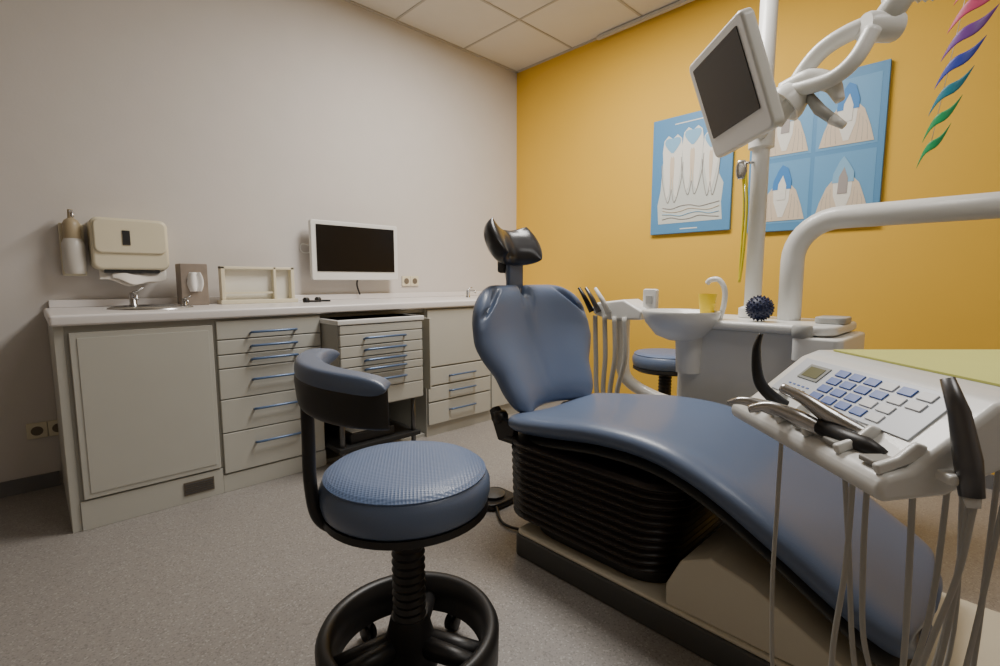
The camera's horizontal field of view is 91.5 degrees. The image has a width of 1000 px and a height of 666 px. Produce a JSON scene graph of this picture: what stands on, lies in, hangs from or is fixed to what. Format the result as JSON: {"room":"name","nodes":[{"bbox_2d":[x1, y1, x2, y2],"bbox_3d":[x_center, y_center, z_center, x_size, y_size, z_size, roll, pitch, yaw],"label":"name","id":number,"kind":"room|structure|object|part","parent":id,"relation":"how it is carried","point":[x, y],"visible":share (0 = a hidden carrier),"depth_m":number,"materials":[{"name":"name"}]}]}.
{"room":"dental clinic","nodes":[
{"label":"dental clinic","id":0,"kind":"room"},
{"bbox_2d":[0,0,516,483],"bbox_3d":[-1.886,-0.698,2.582,5.770,2.830,0.100,-6,9,-44],"label":"wall","id":1,"kind":"structure","parent":0,"point":[233,126],"depth_m":2.78,"materials":[{"name":"white paint"}]},
{"bbox_2d":[0,471,60,497],"bbox_3d":[-3.038,0.803,1.542,2.450,0.070,0.014,-6,9,-44],"label":"baseboard","id":2,"kind":"structure","parent":1,"relation":"attached to","point":[47,480],"depth_m":2.31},
{"bbox_2d":[26,420,58,439],"bbox_3d":[-2.176,0.462,2.344,0.148,0.075,0.014,-6,9,-44],"label":"wall outlet","id":3,"kind":"object","parent":1,"relation":"attached to","point":[34,430],"visible":0.74,"depth_m":2.32,"materials":[{"name":"beige plastic"}]},
{"bbox_3d":[-2.204,0.464,2.319,0.073,0.075,0.012,-6,9,-44],"label":"plate","id":4,"kind":"part","parent":3,"relation":"part of","materials":[{"name":"beige plastic"}]},
{"bbox_3d":[-2.150,0.459,2.371,0.073,0.075,0.012,-6,9,-44],"label":"plate","id":5,"kind":"part","parent":3,"relation":"part of","materials":[{"name":"beige plastic"}]},
{"bbox_2d":[58,209,86,275],"bbox_3d":[-2.012,-0.427,2.295,0.090,0.312,0.174,-6,9,-44],"label":"soap dispenser","id":6,"kind":"object","parent":1,"relation":"attached to","point":[70,231],"visible":1,"depth_m":2.29,"materials":[{"name":"beige plastic"}]},
{"bbox_2d":[61,238,86,273],"bbox_3d":[-2.025,-0.372,2.314,0.086,0.180,0.086,-6,9,-44],"label":"bottle","id":7,"kind":"object","parent":6,"relation":"on","point":[73,254],"depth_m":2.29,"materials":[{"name":"white plastic"}]},
{"bbox_2d":[87,217,168,285],"bbox_3d":[-1.864,-0.403,2.455,0.310,0.331,0.155,-6,9,-44],"label":"paper towel dispenser","id":8,"kind":"object","parent":1,"relation":"attached to","point":[118,247],"visible":1,"depth_m":2.40,"materials":[{"name":"beige plastic"}]},
{"bbox_3d":[-1.821,-0.474,2.402,0.290,0.162,0.022,-6,9,-44],"label":"lid","id":9,"kind":"part","parent":8,"relation":"part of","materials":[{"name":"beige plastic"}]},
{"bbox_2d":[99,269,166,285],"bbox_3d":[-1.839,-0.282,2.449,0.270,0.093,0.051,-6,9,-44],"label":"paper towel","id":10,"kind":"object","parent":8,"relation":"hanging from","point":[122,276],"depth_m":2.43,"materials":[{"name":"white paper"}]},
{"bbox_2d":[48,291,481,307],"bbox_3d":[-0.991,-0.257,3.410,3.195,0.037,0.028,-6,9,-44],"label":"backsplash","id":11,"kind":"structure","parent":1,"relation":"attached to","point":[81,302],"depth_m":2.78,"materials":[{"name":"laminate"}]},
{"bbox_2d":[299,219,397,294],"bbox_3d":[-1.008,-0.500,3.309,0.664,0.482,0.113,-6,9,-44],"label":"wall monitor","id":12,"kind":"object","parent":1,"relation":"attached to","point":[338,250],"visible":1,"depth_m":3.25,"materials":[{"name":"white plastic"}]},
{"bbox_2d":[402,276,418,285],"bbox_3d":[-0.682,-0.396,3.707,0.148,0.075,0.014,-6,9,-44],"label":"wall outlet","id":13,"kind":"object","parent":1,"relation":"attached to","point":[406,280],"visible":1,"depth_m":3.71,"materials":[{"name":"beige plastic"}]},
{"bbox_3d":[-0.710,-0.393,3.681,0.073,0.075,0.012,-6,9,-44],"label":"plate","id":14,"kind":"part","parent":13,"relation":"part of","materials":[{"name":"beige plastic"}]},
{"bbox_3d":[-0.656,-0.399,3.733,0.073,0.075,0.012,-6,9,-44],"label":"plate","id":15,"kind":"part","parent":13,"relation":"part of","materials":[{"name":"beige plastic"}]},
{"bbox_2d":[0,400,999,665],"bbox_3d":[0.117,0.989,0.614,5.870,0.100,5.960,-6,9,-44],"label":"floor","id":16,"kind":"structure","parent":0,"point":[246,576],"depth_m":1.60,"materials":[{"name":"carpet"}]},
{"bbox_2d":[43,291,557,532],"bbox_3d":[-0.760,0.202,3.207,3.215,0.905,0.710,-6,9,-44],"label":"base cabinet","id":17,"kind":"object","parent":16,"relation":"on","point":[162,403],"visible":0.75,"depth_m":2.21,"materials":[{"name":"laminate"}]},
{"bbox_3d":[-1.910,0.359,2.131,0.030,0.825,0.655,-6,9,-44],"label":"panel","id":18,"kind":"part","parent":17,"relation":"part of","materials":[{"name":"laminate"}]},
{"bbox_3d":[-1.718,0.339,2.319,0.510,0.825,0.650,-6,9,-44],"label":"door","id":19,"kind":"part","parent":17,"relation":"part of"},
{"bbox_3d":[-1.484,0.315,2.077,0.490,0.670,0.018,-6,9,-44],"label":"door","id":20,"kind":"part","parent":17,"relation":"part of","materials":[{"name":"laminate"}]},
{"bbox_2d":[184,476,214,495],"bbox_3d":[-1.372,0.699,2.223,0.120,0.060,0.006,-6,9,-44],"label":"vent","id":21,"kind":"object","parent":17,"relation":"attached to","point":[197,485],"depth_m":2.22,"materials":[{"name":"metal"}]},
{"bbox_3d":[-1.123,0.222,2.419,0.485,0.140,0.018,-6,9,-44],"label":"drawer","id":22,"kind":"part","parent":17,"relation":"part of","materials":[{"name":"laminate"}]},
{"bbox_3d":[-1.123,0.374,2.435,0.485,0.155,0.018,-6,9,-44],"label":"drawer","id":23,"kind":"part","parent":17,"relation":"part of","materials":[{"name":"laminate"}]},
{"bbox_2d":[43,296,477,326],"bbox_3d":[-0.766,-0.191,3.171,3.215,0.043,0.693,-6,9,-44],"label":"countertop","id":24,"kind":"structure","parent":17,"relation":"on","point":[72,316],"depth_m":2.34,"materials":[{"name":"laminate"}]},
{"bbox_2d":[129,287,143,305],"bbox_3d":[-1.746,-0.171,2.346,0.064,0.097,0.134,-6,9,-44],"label":"sink faucet","id":25,"kind":"object","parent":24,"relation":"on","point":[133,297],"visible":0.91,"depth_m":2.36,"materials":[{"name":"metal"}]},
{"bbox_3d":[-1.749,-0.175,2.331,0.017,0.038,0.117,-6,9,-44],"label":"spout","id":26,"kind":"part","parent":25,"relation":"part of","materials":[{"name":"metal"}]},
{"bbox_2d":[182,295,190,305],"bbox_3d":[-1.526,-0.155,2.380,0.038,0.057,0.079,-6,9,-44],"label":"faucet","id":27,"kind":"object","parent":24,"relation":"on","point":[185,300],"visible":0.85,"depth_m":2.39,"materials":[{"name":"metal"}]},
{"bbox_2d":[175,263,208,304],"bbox_3d":[-1.631,-0.258,2.587,0.125,0.217,0.137,-6,9,-44],"label":"tissue box","id":28,"kind":"object","parent":24,"relation":"on","point":[191,279],"visible":0.98,"depth_m":2.55,"materials":[{"name":"beige cardboard"}]},
{"bbox_2d":[217,266,297,303],"bbox_3d":[-1.393,-0.277,2.807,0.415,0.207,0.090,-6,9,-44],"label":"rack","id":29,"kind":"object","parent":24,"relation":"on","point":[237,284],"visible":0.98,"depth_m":2.80,"materials":[{"name":"beige plastic"}]},
{"bbox_3d":[-1.422,-0.229,2.770,0.255,0.010,0.010,-6,9,-44],"label":"rail","id":30,"kind":"part","parent":29,"relation":"part of","materials":[{"name":"beige plastic"}]},
{"bbox_3d":[-1.406,-0.281,2.820,0.355,0.172,0.008,-6,9,-44],"label":"panel","id":31,"kind":"part","parent":29,"relation":"part of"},
{"bbox_2d":[302,297,330,302],"bbox_3d":[-1.100,-0.200,2.915,0.163,0.030,0.075,-6,9,-44],"label":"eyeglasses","id":32,"kind":"object","parent":24,"relation":"on","point":[305,299],"visible":0.97,"depth_m":2.88,"materials":[{"name":"black plastic"}]},
{"bbox_2d":[466,287,475,296],"bbox_3d":[-0.212,-0.310,3.698,0.053,0.080,0.110,-6,9,-44],"label":"mixer tap","id":33,"kind":"object","parent":24,"relation":"on","point":[468,291],"visible":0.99,"depth_m":3.71,"materials":[{"name":"metal"}]},
{"bbox_3d":[-1.123,-0.029,2.391,0.485,0.085,0.018,-6,9,-44],"label":"drawer","id":34,"kind":"part","parent":17,"relation":"part of","materials":[{"name":"laminate"}]},
{"bbox_3d":[-1.123,0.051,2.400,0.485,0.065,0.018,-6,9,-44],"label":"drawer","id":35,"kind":"part","parent":17,"relation":"part of","materials":[{"name":"laminate"}]},
{"bbox_3d":[-1.123,0.118,2.407,0.485,0.060,0.018,-6,9,-44],"label":"drawer","id":36,"kind":"part","parent":17,"relation":"part of","materials":[{"name":"laminate"}]},
{"bbox_3d":[-1.355,0.301,2.668,0.500,0.825,0.650,-6,9,-44],"label":"drawer","id":37,"kind":"part","parent":17,"relation":"part of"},
{"bbox_3d":[-1.102,0.214,2.403,0.222,0.019,0.036,-6,9,-44],"label":"drawer handle","id":38,"kind":"part","parent":17,"relation":"part of","materials":[{"name":"blue metal"}]},
{"bbox_3d":[-1.102,-0.010,2.379,0.222,0.019,0.036,-6,9,-44],"label":"drawer handle","id":39,"kind":"part","parent":17,"relation":"part of","materials":[{"name":"blue metal"}]},
{"bbox_3d":[-1.123,0.550,2.454,0.485,0.190,0.018,-6,9,-44],"label":"drawer","id":40,"kind":"part","parent":17,"relation":"part of","materials":[{"name":"laminate"}]},
{"bbox_3d":[-1.102,0.055,2.386,0.222,0.019,0.036,-6,9,-44],"label":"drawer handle","id":41,"kind":"part","parent":17,"relation":"part of","materials":[{"name":"blue metal"}]},
{"bbox_3d":[-1.102,0.117,2.393,0.222,0.019,0.036,-6,9,-44],"label":"drawer handle","id":42,"kind":"part","parent":17,"relation":"part of","materials":[{"name":"blue metal"}]},
{"bbox_3d":[-1.102,0.358,2.419,0.222,0.019,0.036,-6,9,-44],"label":"drawer handle","id":43,"kind":"part","parent":17,"relation":"part of","materials":[{"name":"blue metal"}]},
{"bbox_3d":[-1.102,0.522,2.437,0.222,0.019,0.036,-6,9,-44],"label":"drawer handle","id":44,"kind":"part","parent":17,"relation":"part of","materials":[{"name":"blue metal"}]},
{"bbox_3d":[-0.265,0.018,3.233,0.535,0.360,0.018,-6,9,-44],"label":"door","id":45,"kind":"part","parent":17,"relation":"part of","materials":[{"name":"laminate"}]},
{"bbox_3d":[-0.265,0.500,3.285,0.535,0.140,0.018,-6,9,-44],"label":"drawer","id":46,"kind":"part","parent":17,"relation":"part of","materials":[{"name":"laminate"}]},
{"bbox_3d":[-0.265,0.373,3.272,0.535,0.095,0.018,-6,9,-44],"label":"drawer","id":47,"kind":"part","parent":17,"relation":"part of","materials":[{"name":"laminate"}]},
{"bbox_3d":[-0.265,0.262,3.259,0.535,0.110,0.018,-6,9,-44],"label":"drawer","id":48,"kind":"part","parent":17,"relation":"part of","materials":[{"name":"laminate"}]},
{"bbox_3d":[-0.244,0.492,3.270,0.222,0.019,0.036,-6,9,-44],"label":"drawer handle","id":49,"kind":"part","parent":17,"relation":"part of","materials":[{"name":"blue metal"}]},
{"bbox_3d":[-0.244,0.367,3.256,0.222,0.019,0.036,-6,9,-44],"label":"drawer handle","id":50,"kind":"part","parent":17,"relation":"part of","materials":[{"name":"blue metal"}]},
{"bbox_3d":[-0.244,0.268,3.245,0.222,0.019,0.036,-6,9,-44],"label":"drawer handle","id":51,"kind":"part","parent":17,"relation":"part of","materials":[{"name":"blue metal"}]},
{"bbox_3d":[0.103,0.158,3.607,0.460,0.720,0.018,-6,9,-44],"label":"door","id":52,"kind":"part","parent":17,"relation":"part of","materials":[{"name":"laminate"}]},
{"bbox_2d":[319,313,431,457],"bbox_3d":[-0.767,0.296,2.823,0.580,0.800,0.548,-6,9,-44],"label":"trolley","id":53,"kind":"object","parent":16,"relation":"on","point":[396,348],"visible":0.61,"depth_m":2.63,"materials":[{"name":"white plastic"}]},
{"bbox_3d":[-0.824,0.552,2.549,0.027,0.310,0.028,-6,9,-44],"label":"leg","id":54,"kind":"part","parent":53,"relation":"part of","materials":[{"name":"metal"}]},
{"bbox_2d":[331,423,393,443],"bbox_3d":[-0.781,0.546,2.771,0.270,0.060,0.240,-6,9,-44],"label":"tray","id":55,"kind":"object","parent":53,"relation":"on","point":[352,435],"visible":0.61,"depth_m":2.67,"materials":[{"name":"black plastic"}]},
{"bbox_2d":[324,418,420,454],"bbox_3d":[-0.812,0.582,2.858,0.500,0.025,0.480,-6,9,-44],"label":"shelf","id":56,"kind":"object","parent":53,"relation":"attached to","point":[401,430],"depth_m":2.70,"materials":[{"name":"black metal"}]},
{"bbox_3d":[-0.625,-0.030,2.597,0.494,0.042,0.018,-6,9,-44],"label":"drawer","id":57,"kind":"part","parent":53,"relation":"part of","materials":[{"name":"laminate"}]},
{"bbox_3d":[-0.625,0.083,2.609,0.494,0.055,0.018,-6,9,-44],"label":"drawer","id":58,"kind":"part","parent":53,"relation":"part of","materials":[{"name":"laminate"}]},
{"bbox_3d":[-0.625,0.023,2.603,0.494,0.055,0.018,-6,9,-44],"label":"drawer","id":59,"kind":"part","parent":53,"relation":"part of","materials":[{"name":"laminate"}]},
{"bbox_3d":[-0.625,0.137,2.615,0.494,0.045,0.018,-6,9,-44],"label":"drawer","id":60,"kind":"part","parent":53,"relation":"part of","materials":[{"name":"laminate"}]},
{"bbox_3d":[-0.625,0.185,2.620,0.494,0.040,0.018,-6,9,-44],"label":"drawer","id":61,"kind":"part","parent":53,"relation":"part of","materials":[{"name":"laminate"}]},
{"bbox_3d":[-0.605,0.019,2.589,0.252,0.019,0.032,-6,9,-44],"label":"drawer handle","id":62,"kind":"part","parent":53,"relation":"part of","materials":[{"name":"blue metal"}]},
{"bbox_3d":[-0.605,0.134,2.601,0.252,0.019,0.032,-6,9,-44],"label":"drawer handle","id":63,"kind":"part","parent":53,"relation":"part of","materials":[{"name":"blue metal"}]},
{"bbox_3d":[-0.605,0.079,2.595,0.252,0.019,0.032,-6,9,-44],"label":"drawer handle","id":64,"kind":"part","parent":53,"relation":"part of","materials":[{"name":"blue metal"}]},
{"bbox_3d":[-0.605,0.181,2.607,0.252,0.019,0.032,-6,9,-44],"label":"drawer handle","id":65,"kind":"part","parent":53,"relation":"part of","materials":[{"name":"blue metal"}]},
{"bbox_3d":[-0.605,0.243,2.613,0.252,0.019,0.032,-6,9,-44],"label":"drawer handle","id":66,"kind":"part","parent":53,"relation":"part of","materials":[{"name":"blue metal"}]},
{"bbox_3d":[-0.625,0.247,2.627,0.494,0.075,0.018,-6,9,-44],"label":"drawer","id":67,"kind":"part","parent":53,"relation":"part of","materials":[{"name":"laminate"}]},
{"bbox_3d":[-0.625,0.334,2.636,0.494,0.090,0.018,-6,9,-44],"label":"drawer","id":68,"kind":"part","parent":53,"relation":"part of","materials":[{"name":"laminate"}]},
{"bbox_3d":[-0.508,0.519,2.853,0.027,0.310,0.028,-6,9,-44],"label":"leg","id":69,"kind":"part","parent":53,"relation":"part of","materials":[{"name":"metal"}]},
{"bbox_2d":[294,348,498,665],"bbox_3d":[-0.230,0.457,1.176,0.460,0.838,0.444,-6,9,-44],"label":"stool","id":70,"kind":"object","parent":16,"relation":"on","point":[403,498],"visible":1,"depth_m":1.10,"materials":[{"name":"blue leather"}]},
{"bbox_3d":[-0.224,0.356,1.171,0.400,0.094,0.400,-6,9,-44],"label":"seat","id":71,"kind":"part","parent":70,"relation":"part of","materials":[{"name":"blue leather"}]},
{"bbox_3d":[-0.224,0.319,1.167,0.380,0.023,0.380,-6,9,-44],"label":"seat panel","id":72,"kind":"part","parent":70,"relation":"part of","materials":[{"name":"blue leather"}]},
{"bbox_2d":[487,487,518,530],"bbox_3d":[0.040,0.750,2.107,0.188,0.054,0.418,-4,8,-35],"label":"foot pedal","id":73,"kind":"object","parent":16,"relation":"on","point":[498,497],"visible":0.58,"depth_m":2.16,"materials":[{"name":"black plastic"}]},
{"bbox_2d":[632,348,677,394],"bbox_3d":[1.022,0.392,3.029,0.444,0.566,0.444,-6,9,-44],"label":"stool","id":74,"kind":"object","parent":16,"relation":"on","point":[661,362],"visible":0.26,"depth_m":2.90,"materials":[{"name":"blue leather"}]},
{"bbox_3d":[1.023,0.159,3.003,0.400,0.094,0.400,-6,9,-44],"label":"seat","id":75,"kind":"part","parent":74,"relation":"part of","materials":[{"name":"blue leather"}]},
{"bbox_3d":[1.023,0.122,2.999,0.380,0.023,0.380,-6,9,-44],"label":"seat panel","id":76,"kind":"part","parent":74,"relation":"part of","materials":[{"name":"blue leather"}]},
{"bbox_2d":[472,217,999,665],"bbox_3d":[0.653,0.204,1.577,0.702,1.254,1.811,-6,9,-44],"label":"dental chair","id":77,"kind":"object","parent":16,"relation":"on","point":[660,509],"visible":0.97,"depth_m":1.43,"materials":[{"name":"blue leather"}]},
{"bbox_3d":[0.015,0.354,1.887,0.030,0.128,0.137,-6,9,-44],"label":"hinge arm","id":78,"kind":"part","parent":77,"relation":"part of","materials":[{"name":"black plastic"}]},
{"bbox_2d":[484,217,541,265],"bbox_3d":[0.043,-0.383,2.060,0.286,0.193,0.181,-6,9,-44],"label":"headrest cover","id":79,"kind":"object","parent":77,"relation":"on","point":[519,247],"depth_m":2.05,"materials":[{"name":"black leather"}]},
{"bbox_3d":[0.064,-0.206,2.123,0.090,0.190,0.025,-6,9,-44],"label":"headrest post","id":80,"kind":"part","parent":77,"relation":"part of","materials":[{"name":"grey metal"}]},
{"bbox_2d":[472,285,592,412],"bbox_3d":[0.159,0.047,2.073,0.702,0.501,0.282,-6,9,-44],"label":"backrest cushion","id":81,"kind":"object","parent":77,"relation":"on","point":[535,340],"depth_m":2.04,"materials":[{"name":"blue leather"}]},
{"bbox_3d":[0.779,0.802,1.501,0.645,0.080,1.435,-6,9,-44],"label":"floor plate","id":82,"kind":"part","parent":77,"relation":"part of","materials":[{"name":"beige plastic"}]},
{"bbox_3d":[0.779,0.756,1.496,0.635,0.013,1.425,-6,9,-44],"label":"floor plate","id":83,"kind":"part","parent":77,"relation":"part of","materials":[{"name":"beige plastic"}]},
{"bbox_2d":[508,393,942,658],"bbox_3d":[0.627,0.471,1.612,0.610,0.391,1.254,-6,9,-44],"label":"seat cushion","id":84,"kind":"object","parent":77,"relation":"on","point":[639,480],"depth_m":1.39,"materials":[{"name":"blue leather"}]},
{"bbox_2d":[642,277,864,406],"bbox_3d":[1.022,0.271,2.064,0.598,1.015,0.743,-6,9,-44],"label":"dental spittoon unit","id":85,"kind":"object","parent":16,"relation":"on","point":[713,351],"visible":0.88,"depth_m":1.97,"materials":[{"name":"white plastic"}]},
{"bbox_2d":[578,287,665,394],"bbox_3d":[0.699,0.141,2.543,0.218,0.758,0.588,-6,9,-44],"label":"holder","id":86,"kind":"object","parent":85,"relation":"attached to","point":[620,312],"visible":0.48,"depth_m":2.56,"materials":[{"name":"white plastic"}]},
{"bbox_2d":[642,309,720,340],"bbox_3d":[0.772,-0.033,2.086,0.316,0.125,0.316,-6,9,-44],"label":"bowl","id":87,"kind":"object","parent":85,"relation":"on","point":[669,324],"depth_m":1.99,"materials":[{"name":"white ceramic"}]},
{"bbox_2d":[698,294,716,312],"bbox_3d":[0.892,-0.123,2.096,0.076,0.090,0.076,-6,9,-44],"label":"cup","id":88,"kind":"object","parent":85,"relation":"on","point":[707,302],"visible":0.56,"depth_m":2.07,"materials":[{"name":"yellow plastic"}]},
{"bbox_2d":[705,277,727,318],"bbox_3d":[0.900,-0.150,2.084,0.120,0.182,0.143,-6,9,-44],"label":"faucet","id":89,"kind":"object","parent":85,"relation":"on","point":[712,279],"depth_m":2.04,"materials":[{"name":"white plastic"}]},
{"bbox_2d":[738,0,778,317],"bbox_3d":[1.116,-0.877,2.071,0.110,1.624,0.110,-6,9,-44],"label":"pole","id":90,"kind":"object","parent":85,"relation":"on","point":[768,17],"visible":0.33,"depth_m":2.08,"materials":[{"name":"white plastic"}]},
{"bbox_2d":[689,7,783,157],"bbox_3d":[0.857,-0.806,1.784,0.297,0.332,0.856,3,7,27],"label":"patient monitor","id":91,"kind":"object","parent":90,"relation":"attached to","point":[732,78],"visible":0.98,"depth_m":1.51,"materials":[{"name":"white plastic"}]},
{"bbox_2d":[736,160,753,281],"bbox_3d":[1.044,-0.477,2.098,0.069,0.516,0.059,-6,9,-44],"label":"lanyard","id":92,"kind":"object","parent":90,"relation":"hanging from","point":[741,167],"visible":1,"depth_m":2.07,"materials":[{"name":"fabric"}]},
{"bbox_3d":[1.041,-0.547,2.069,0.008,0.240,0.018,-6,9,-44],"label":"handle","id":93,"kind":"part","parent":92,"relation":"part of","materials":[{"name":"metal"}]},
{"bbox_2d":[777,0,933,128],"bbox_3d":[1.110,-1.174,1.586,0.403,1.058,0.839,-2,7,-21],"label":"lamp","id":94,"kind":"object","parent":90,"relation":"attached to","point":[886,24],"visible":0.98,"depth_m":1.51,"materials":[{"name":"white plastic"}]},
{"bbox_3d":[1.060,-0.883,1.550,0.054,0.182,0.261,-6,9,-44],"label":"arm","id":95,"kind":"part","parent":94,"relation":"part of","materials":[{"name":"white plastic"}]},
{"bbox_3d":[1.190,-1.010,1.427,0.172,0.229,0.075,3,7,26],"label":"arm","id":96,"kind":"part","parent":94,"relation":"part of","materials":[{"name":"white plastic"}]},
{"bbox_2d":[745,295,774,320],"bbox_3d":[1.038,-0.099,1.947,0.106,0.106,0.105,-6,9,-44],"label":"ball","id":97,"kind":"object","parent":85,"relation":"on","point":[761,308],"visible":1,"depth_m":1.92,"materials":[{"name":"blue rubber"}]},
{"bbox_3d":[1.103,-0.005,1.775,0.070,0.046,0.070,-6,9,-44],"label":"knob","id":98,"kind":"part","parent":85,"relation":"part of","materials":[{"name":"grey plastic"}]},
{"bbox_2d":[815,315,851,324],"bbox_3d":[1.285,-0.051,1.877,0.150,0.025,0.100,-6,9,-44],"label":"tray","id":99,"kind":"object","parent":85,"relation":"attached to","point":[825,319],"depth_m":1.83,"materials":[{"name":"white plastic"}]},
{"bbox_2d":[727,333,999,665],"bbox_3d":[0.773,0.446,0.870,0.671,0.866,0.468,0,6,0],"label":"console","id":100,"kind":"object","parent":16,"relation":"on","point":[892,424],"visible":1,"depth_m":0.77,"materials":[{"name":"white plastic"}]},
{"bbox_3d":[0.615,0.103,0.861,0.074,0.064,0.350,0,6,0],"label":"keypad panel","id":101,"kind":"part","parent":100,"relation":"part of","materials":[{"name":"white plastic"}]},
{"bbox_2d":[777,191,999,319],"bbox_3d":[1.529,-0.176,1.315,0.913,0.535,1.380,1,6,7],"label":"support","id":102,"kind":"object","parent":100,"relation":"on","point":[979,206],"visible":1,"depth_m":1.80,"materials":[{"name":"white plastic"}]},
{"bbox_2d":[352,0,679,70],"bbox_3d":[0.117,-1.923,0.297,5.870,0.100,5.960,-6,9,-44],"label":"ceiling","id":103,"kind":"structure","parent":0,"point":[462,23],"depth_m":3.45,"materials":[{"name":"tile"}]},
{"bbox_2d":[344,0,641,72],"bbox_3d":[0.117,-1.870,0.303,5.670,0.008,5.760,-6,9,-44],"label":"grid","id":104,"kind":"object","parent":103,"relation":"attached to","point":[396,20],"visible":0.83,"depth_m":3.57,"materials":[{"name":"white metal"}]},
{"bbox_2d":[597,0,693,39],"bbox_3d":[2.399,-2.035,1.963,0.028,0.022,4.780,-6,9,-44],"label":"rail","id":105,"kind":"object","parent":103,"relation":"attached to","point":[681,2],"visible":1,"depth_m":3.38,"materials":[{"name":"white metal"}]},
{"bbox_2d":[916,0,999,167],"bbox_3d":[1.743,-1.335,1.782,0.033,1.382,0.242,-6,9,-44],"label":"mobile","id":106,"kind":"object","parent":103,"relation":"hanging from","point":[971,29],"visible":1,"depth_m":1.83,"materials":[{"name":"multicoloured plastic"}]},
{"bbox_3d":[1.690,-0.732,1.901,0.032,0.158,0.092,-6,9,-44],"label":"ribbon blade","id":107,"kind":"part","parent":106,"relation":"part of","materials":[{"name":"green plastic"}]},
{"bbox_3d":[1.703,-0.828,1.878,0.032,0.158,0.106,-6,9,-44],"label":"ribbon blade","id":108,"kind":"part","parent":106,"relation":"part of","materials":[{"name":"green plastic"}]},
{"bbox_3d":[1.715,-0.924,1.854,0.032,0.158,0.120,-6,9,-44],"label":"ribbon blade","id":109,"kind":"part","parent":106,"relation":"part of","materials":[{"name":"teal plastic"}]},
{"bbox_3d":[1.728,-1.020,1.831,0.032,0.158,0.134,-6,9,-44],"label":"ribbon blade","id":110,"kind":"part","parent":106,"relation":"part of","materials":[{"name":"blue plastic"}]},
{"bbox_3d":[1.753,-1.212,1.784,0.032,0.158,0.162,-6,9,-44],"label":"ribbon blade","id":111,"kind":"part","parent":106,"relation":"part of","materials":[{"name":"pink plastic"}]},
{"bbox_3d":[1.740,-1.116,1.808,0.032,0.158,0.148,-6,9,-44],"label":"ribbon blade","id":112,"kind":"part","parent":106,"relation":"part of","materials":[{"name":"purple plastic"}]},
{"bbox_2d":[516,0,999,474],"bbox_3d":[2.189,-0.684,2.452,0.100,2.830,5.760,-6,9,-44],"label":"wall","id":113,"kind":"structure","parent":0,"point":[587,114],"depth_m":3.02,"materials":[{"name":"yellow paint"}]},
{"bbox_2d":[650,110,733,234],"bbox_3d":[1.275,-1.069,3.263,0.028,0.780,0.550,-6,9,-44],"label":"poster","id":114,"kind":"object","parent":113,"relation":"attached to","point":[692,186],"visible":0.98,"depth_m":3.26,"materials":[{"name":"paper"}]},
{"bbox_2d":[747,59,891,232],"bbox_3d":[1.765,-1.009,2.759,0.029,0.830,0.660,-6,9,-44],"label":"poster","id":115,"kind":"object","parent":113,"relation":"attached to","point":[815,165],"visible":0.71,"depth_m":2.68,"materials":[{"name":"paper"}]},
{"bbox_3d":[1.659,-0.915,2.862,0.001,0.140,0.100,-6,9,-44],"label":"crown","id":116,"kind":"part","parent":115,"relation":"part of","materials":[{"name":"blue paper"}]},
{"bbox_3d":[1.867,-0.892,2.648,0.001,0.140,0.100,-6,9,-44],"label":"crown","id":117,"kind":"part","parent":115,"relation":"part of","materials":[{"name":"paper"}]},
{"bbox_3d":[1.867,-1.269,2.607,0.001,0.140,0.100,-6,9,-44],"label":"crown","id":118,"kind":"part","parent":115,"relation":"part of","materials":[{"name":"blue paper"}]},
{"bbox_2d":[985,474,993,489],"bbox_3d":[2.378,0.718,2.326,0.014,0.070,5.100,-6,9,-44],"label":"baseboard","id":119,"kind":"structure","parent":113,"relation":"attached to","point":[989,479],"depth_m":2.34,"materials":[{"name":"plastic"}]}
]}

